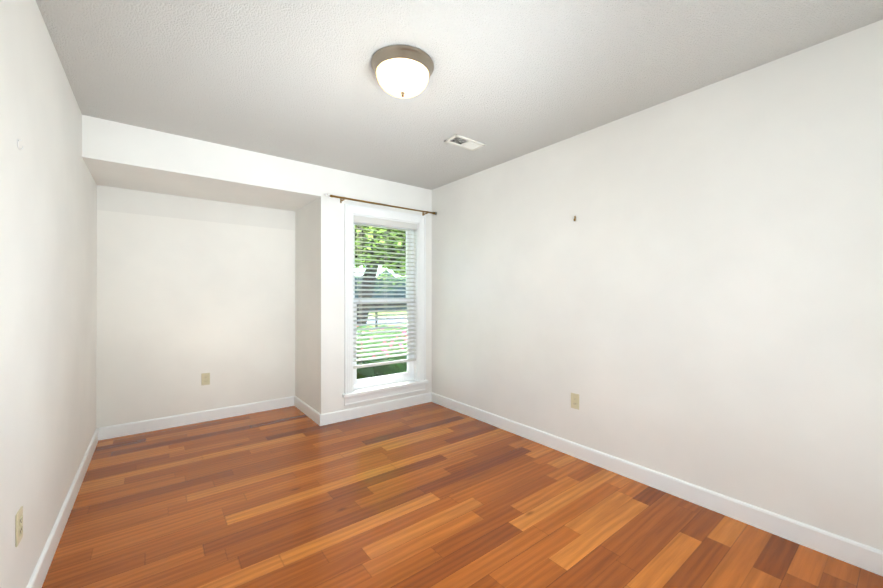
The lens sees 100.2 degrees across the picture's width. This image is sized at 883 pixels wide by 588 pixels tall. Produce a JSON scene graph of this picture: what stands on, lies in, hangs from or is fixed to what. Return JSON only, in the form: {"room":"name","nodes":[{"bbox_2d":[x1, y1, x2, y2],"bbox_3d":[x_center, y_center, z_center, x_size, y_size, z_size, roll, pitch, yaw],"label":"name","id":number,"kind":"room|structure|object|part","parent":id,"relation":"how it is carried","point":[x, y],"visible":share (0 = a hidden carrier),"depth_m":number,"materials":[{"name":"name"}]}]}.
{"room":"empty bedroom","nodes":[
{"label":"empty bedroom","id":0,"kind":"room"},
{"bbox_2d":[0,0,96,587],"bbox_3d":[-1.539,0.013,1.251,0.120,2.440,4.868,0,0,-38],"label":"wall","id":1,"kind":"structure","parent":0,"point":[48,275],"depth_m":1.58,"materials":[{"name":"paint"}]},
{"bbox_2d":[15,506,22,546],"bbox_3d":[-1.522,0.838,1.333,0.008,0.115,0.070,0,0,-38],"label":"electrical outlet","id":2,"kind":"object","parent":1,"relation":"attached to","point":[18,526],"visible":1,"depth_m":1.32,"materials":[{"name":"beige plastic"}]},
{"bbox_2d":[27,428,97,587],"bbox_3d":[-1.486,1.180,1.290,0.014,0.105,4.628,0,0,-38],"label":"baseboard","id":3,"kind":"structure","parent":1,"relation":"attached to","point":[38,576],"depth_m":1.87,"materials":[{"name":"paint"}]},
{"bbox_2d":[96,185,294,428],"bbox_3d":[-2.258,0.017,3.698,1.744,2.440,0.120,0,0,-38],"label":"wall","id":4,"kind":"structure","parent":0,"point":[190,291],"depth_m":3.51,"materials":[{"name":"paint"}]},
{"bbox_2d":[98,396,293,440],"bbox_3d":[-2.264,1.184,3.606,1.596,0.105,0.014,0,0,-38],"label":"baseboard","id":5,"kind":"structure","parent":4,"relation":"attached to","point":[121,430],"depth_m":3.50,"materials":[{"name":"paint"}]},
{"bbox_2d":[201,373,209,384],"bbox_3d":[-2.291,0.827,3.590,0.070,0.115,0.008,0,0,-38],"label":"outlet","id":6,"kind":"object","parent":4,"relation":"attached to","point":[205,378],"visible":1,"depth_m":3.59,"materials":[{"name":"beige plastic"}]},
{"bbox_2d":[82,115,320,210],"bbox_3d":[-2.022,-1.062,3.297,1.624,0.284,0.806,0,0,-38],"label":"soffit","id":7,"kind":"structure","parent":0,"point":[120,155],"depth_m":2.97,"materials":[{"name":"paint"}]},
{"bbox_2d":[295,200,314,409],"bbox_3d":[-1.382,0.017,3.893,0.120,2.440,0.646,0,0,-38],"label":"wall","id":8,"kind":"structure","parent":0,"point":[305,304],"depth_m":3.84,"materials":[{"name":"paint"}]},
{"bbox_2d":[294,396,321,425],"bbox_3d":[-1.381,1.184,3.782,0.014,0.105,0.820,0,0,-38],"label":"baseboard","id":9,"kind":"structure","parent":8,"relation":"attached to","point":[315,416],"depth_m":3.71,"materials":[{"name":"paint"}]},
{"bbox_2d":[315,166,431,413],"bbox_3d":[-0.672,0.017,3.934,1.290,2.440,0.160,0,0,-38],"label":"wall","id":10,"kind":"structure","parent":0,"point":[329,302],"depth_m":3.58,"materials":[{"name":"paint"}]},
{"bbox_2d":[320,392,430,425],"bbox_3d":[-0.630,1.185,3.854,1.290,0.105,0.014,0,0,-38],"label":"baseboard","id":11,"kind":"structure","parent":10,"relation":"attached to","point":[352,413],"depth_m":3.79,"materials":[{"name":"paint"}]},
{"bbox_2d":[326,193,436,215],"bbox_3d":[-0.580,-0.910,3.839,1.294,0.050,0.105,0,0,-38],"label":"curtain rod","id":12,"kind":"object","parent":10,"relation":"attached to","point":[344,198],"visible":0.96,"depth_m":3.72,"materials":[{"name":"gold metal"}]},
{"bbox_2d":[342,203,427,405],"bbox_3d":[-0.614,0.105,3.963,1.002,1.975,0.235,0,0,-38],"label":"window","id":13,"kind":"structure","parent":10,"relation":"in","point":[350,396],"depth_m":3.97,"materials":[{"name":"paint"}]},
{"bbox_3d":[-0.653,0.089,4.012,0.792,1.773,0.110,0,0,-38],"label":"window sash unit","id":14,"kind":"part","parent":13,"relation":"part of","materials":[{"name":"white plastic"}]},
{"bbox_2d":[353,215,416,368],"bbox_3d":[-0.589,-0.018,3.931,0.760,1.534,0.072,0,0,-38],"label":"window blind","id":15,"kind":"object","parent":13,"relation":"attached to","point":[375,221],"visible":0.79,"depth_m":3.91,"materials":[{"name":"white plastic"}]},
{"bbox_2d":[36,0,882,189],"bbox_3d":[-0.340,-1.256,2.183,3.154,0.100,4.868,0,0,-38],"label":"ceiling","id":16,"kind":"structure","parent":0,"point":[297,80],"depth_m":1.94,"materials":[{"name":"white paint"}]},
{"bbox_2d":[371,45,433,97],"bbox_3d":[-0.204,-1.123,1.946,0.330,0.166,0.330,0,0,-38],"label":"flush-mount light fixture","id":17,"kind":"object","parent":16,"relation":"attached to","point":[403,71],"visible":1,"depth_m":1.85,"materials":[{"name":"white glass"}]},
{"bbox_3d":[-0.204,-1.108,1.946,0.276,0.099,0.276,0,0,-38],"label":"lamp shade","id":18,"kind":"part","parent":17,"relation":"part of","materials":[{"name":"white glass"}]},
{"bbox_2d":[444,134,484,150],"bbox_3d":[0.187,-1.198,2.932,0.305,0.013,0.150,0,0,-38],"label":"ceiling vent","id":19,"kind":"object","parent":16,"relation":"in","point":[464,142],"visible":0.96,"depth_m":2.93,"materials":[{"name":"white metal"}]},
{"bbox_2d":[42,402,882,587],"bbox_3d":[-0.340,1.284,2.179,3.154,0.100,4.868,0,0,-38],"label":"floor","id":20,"kind":"structure","parent":0,"point":[429,495],"depth_m":2.02,"materials":[{"name":"laminate"}]},
{"bbox_2d":[432,19,882,550],"bbox_3d":[1.093,0.015,2.809,0.120,2.440,4.102,0,0,-38],"label":"wall","id":21,"kind":"structure","parent":0,"point":[692,293],"depth_m":2.14,"materials":[{"name":"paint"}]},
{"bbox_2d":[571,393,578,409],"bbox_3d":[1.013,0.813,2.805,0.008,0.115,0.070,0,0,-38],"label":"electrical outlet","id":22,"kind":"object","parent":21,"relation":"attached to","point":[574,400],"visible":1,"depth_m":2.80,"materials":[{"name":"beige plastic"}]},
{"bbox_2d":[431,392,882,575],"bbox_3d":[1.052,1.183,2.750,0.014,0.105,3.822,0,0,-38],"label":"baseboard","id":23,"kind":"structure","parent":21,"relation":"attached to","point":[860,555],"depth_m":2.13,"materials":[{"name":"paint"}]},
{"label":"outside","id":24,"kind":"structure","parent":0,"visible":0},
{"bbox_2d":[368,311,406,326],"bbox_3d":[-15.088,1.832,47.998,85.000,0.200,85.572,0,0,-38],"label":"ground","id":25,"kind":"structure","parent":24,"point":[401,312],"depth_m":28.54,"materials":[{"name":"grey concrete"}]},
{"bbox_2d":[355,225,406,378],"bbox_3d":[1.300,-3.764,26.889,85.000,15.146,36.103,0,0,-38],"label":"garden","id":26,"kind":"object","parent":25,"relation":"on","point":[384,370],"depth_m":11.11,"materials":[{"name":"green plant"}]}
]}

